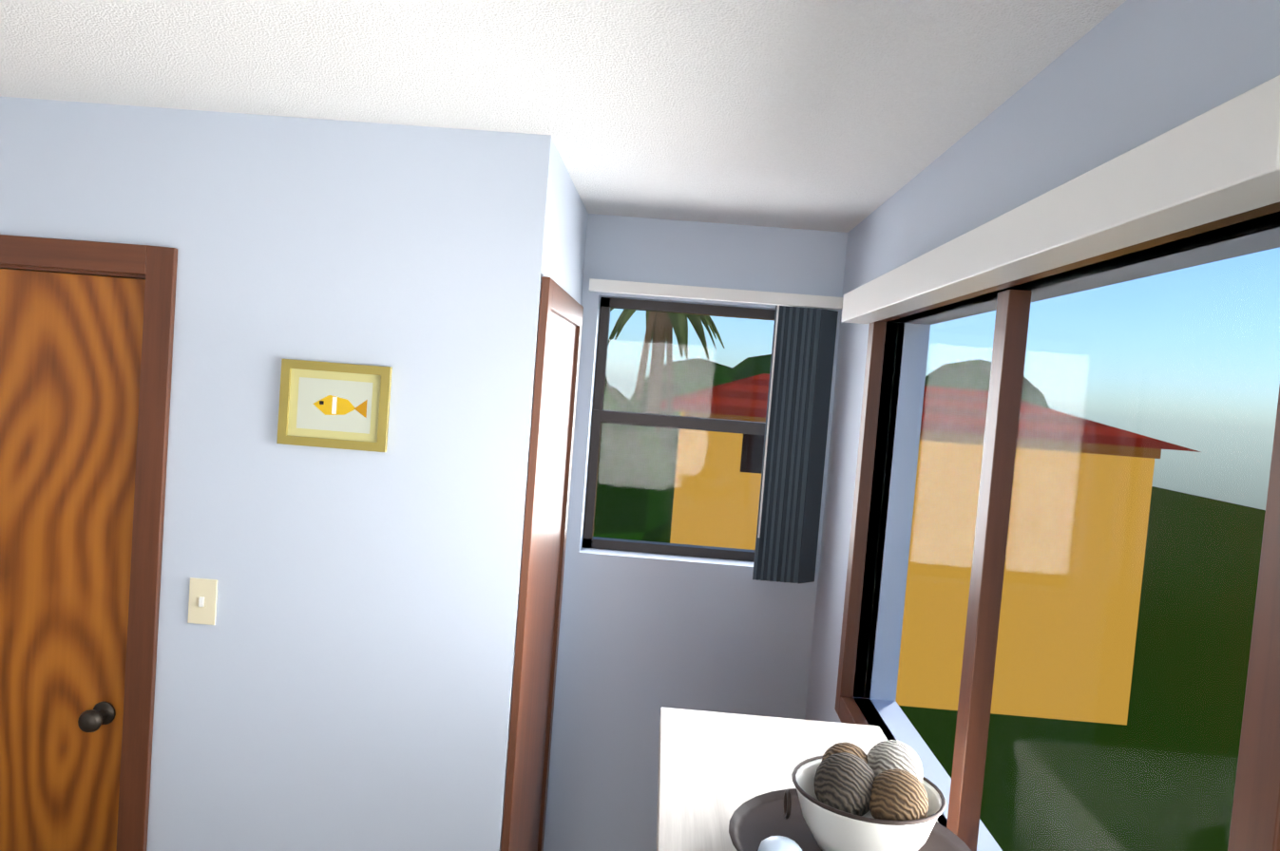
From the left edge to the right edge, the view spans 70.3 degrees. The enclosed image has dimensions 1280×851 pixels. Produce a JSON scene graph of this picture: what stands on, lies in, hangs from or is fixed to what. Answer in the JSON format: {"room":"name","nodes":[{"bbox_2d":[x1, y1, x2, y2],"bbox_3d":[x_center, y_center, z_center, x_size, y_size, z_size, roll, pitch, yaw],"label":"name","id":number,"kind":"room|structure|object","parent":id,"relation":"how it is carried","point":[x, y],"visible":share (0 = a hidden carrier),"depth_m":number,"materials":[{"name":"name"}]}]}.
{"room":"bedroom","nodes":[
{"label":"bedroom","id":0,"kind":"room"},
{"bbox_2d":[0,96,556,850],"bbox_3d":[-1.788,0.391,2.363,2.970,2.440,0.120,5,3,2],"label":"wall","id":1,"kind":"structure","parent":0,"point":[338,677],"depth_m":2.26,"materials":[{"name":"blue paint"}]},
{"bbox_2d":[0,234,177,850],"bbox_3d":[-1.688,0.571,2.326,0.940,2.102,0.163,5,3,2],"label":"bedroom door","id":2,"kind":"structure","parent":1,"relation":"in","point":[86,333],"depth_m":2.29,"materials":[{"name":"brown wood"}]},
{"bbox_2d":[187,577,217,625],"bbox_3d":[-1.097,0.442,2.278,0.070,0.115,0.012,5,3,2],"label":"switch plate","id":3,"kind":"object","parent":1,"relation":"attached to","point":[202,601],"visible":1,"depth_m":2.28,"materials":[{"name":"beige plastic"}]},
{"bbox_2d":[276,359,392,452],"bbox_3d":[-0.753,-0.050,2.241,0.270,0.210,0.015,5,3,2],"label":"framed picture","id":4,"kind":"object","parent":1,"relation":"attached to","point":[340,406],"visible":1,"depth_m":2.24},
{"bbox_2d":[0,0,1126,232],"bbox_3d":[-1.303,-0.728,-0.048,4.290,0.100,7.200,5,3,2],"label":"ceiling","id":5,"kind":"structure","parent":0,"point":[844,116],"depth_m":1.77,"materials":[{"name":"white paint"}]},
{"bbox_2d":[547,149,588,305],"bbox_3d":[-0.351,0.477,2.894,0.120,2.440,1.020,5,3,2],"label":"wall","id":6,"kind":"structure","parent":0,"point":[567,242],"depth_m":2.67,"materials":[{"name":"blue paint"}]},
{"bbox_2d":[500,276,583,850],"bbox_3d":[-0.299,0.659,2.718,0.022,2.102,0.885,5,3,2],"label":"door frame","id":7,"kind":"structure","parent":6,"relation":"attached to","point":[545,525],"depth_m":2.62,"materials":[{"name":"brown wood"}]},
{"bbox_2d":[543,213,848,850],"bbox_3d":[0.242,0.500,3.377,1.040,2.440,0.220,5,3,2],"label":"wall","id":8,"kind":"structure","parent":0,"point":[644,639],"depth_m":3.28,"materials":[{"name":"blue paint"}]},
{"bbox_2d":[582,296,775,561],"bbox_3d":[0.230,0.022,3.365,0.820,0.930,0.060,5,3,2],"label":"alcove window","id":9,"kind":"structure","parent":8,"relation":"in","point":[600,415],"depth_m":3.35,"materials":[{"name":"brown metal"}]},
{"bbox_2d":[589,278,843,584],"bbox_3d":[0.225,0.023,3.192,0.880,1.005,0.064,5,3,2],"label":"vertical blinds","id":10,"kind":"object","parent":8,"relation":"attached to","point":[795,435],"visible":1,"depth_m":3.16,"materials":[{"name":"grey fabric"}]},
{"bbox_2d":[804,0,1279,850],"bbox_3d":[0.593,0.699,-0.150,0.120,2.440,6.820,5,3,2],"label":"wall","id":11,"kind":"structure","parent":0,"point":[1126,76],"depth_m":1.76,"materials":[{"name":"blue paint"}]},
{"bbox_2d":[834,75,1279,850],"bbox_3d":[0.586,0.271,1.693,0.160,1.196,1.860,5,3,2],"label":"window","id":12,"kind":"structure","parent":11,"relation":"in","point":[1218,166],"depth_m":1.27,"materials":[{"name":"glass"},{"name":"brown wood"},{"name":"dark bronze metal"}]},
{"bbox_3d":[-1.500,1.801,0.076,4.290,0.100,7.200,5,3,2],"label":"floor","id":13,"kind":"structure","parent":0,"visible":0},
{"bbox_2d":[656,707,937,850],"bbox_3d":[0.205,1.215,1.419,0.447,1.200,0.944,5,3,2],"label":"table","id":14,"kind":"object","parent":13,"relation":"on","point":[716,771],"visible":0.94,"depth_m":1.62,"materials":[{"name":"white wood"}]},
{"bbox_2d":[728,788,971,850],"bbox_3d":[0.288,0.587,1.246,0.336,0.080,0.336,5,3,2],"label":"tray","id":15,"kind":"object","parent":14,"relation":"on","point":[759,823],"visible":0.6,"depth_m":1.30,"materials":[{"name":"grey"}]},
{"bbox_2d":[783,740,945,850],"bbox_3d":[0.311,0.520,1.263,0.215,0.141,0.209,5,3,2],"label":"enamel bowl","id":16,"kind":"object","parent":15,"relation":"on","point":[885,796],"visible":1,"depth_m":1.21,"materials":[{"name":"white ceramic"}]},
{"label":"outside","id":17,"kind":"structure","parent":0,"visible":0},
{"bbox_2d":[657,486,1265,850],"bbox_3d":[7.544,3.484,40.590,60.000,0.001,73.700,5,3,2],"label":"lawn","id":18,"kind":"structure","parent":17,"point":[1153,620],"depth_m":14.01,"materials":[{"name":"green plant"}]},
{"bbox_2d":[608,307,724,434],"bbox_3d":[0.113,1.036,13.439,1.987,6.352,2.069,5,3,2],"label":"palm tree","id":19,"kind":"object","parent":18,"relation":"on","point":[657,337],"depth_m":13.20,"materials":[{"name":"green plant"}]},
{"bbox_2d":[592,354,1049,542],"bbox_3d":[2.621,0.951,19.895,18.777,6.300,19.543,5,3,2],"label":"trees","id":20,"kind":"object","parent":18,"relation":"on","point":[643,499],"depth_m":12.06,"materials":[{"name":"green plant"}]},
{"bbox_2d":[661,373,1200,725],"bbox_3d":[4.386,1.732,17.920,8.250,5.190,7.900,5,3,2],"label":"house","id":21,"kind":"structure","parent":18,"relation":"on","point":[966,436],"depth_m":14.41,"materials":[{"name":"yellow paint"}]}
]}

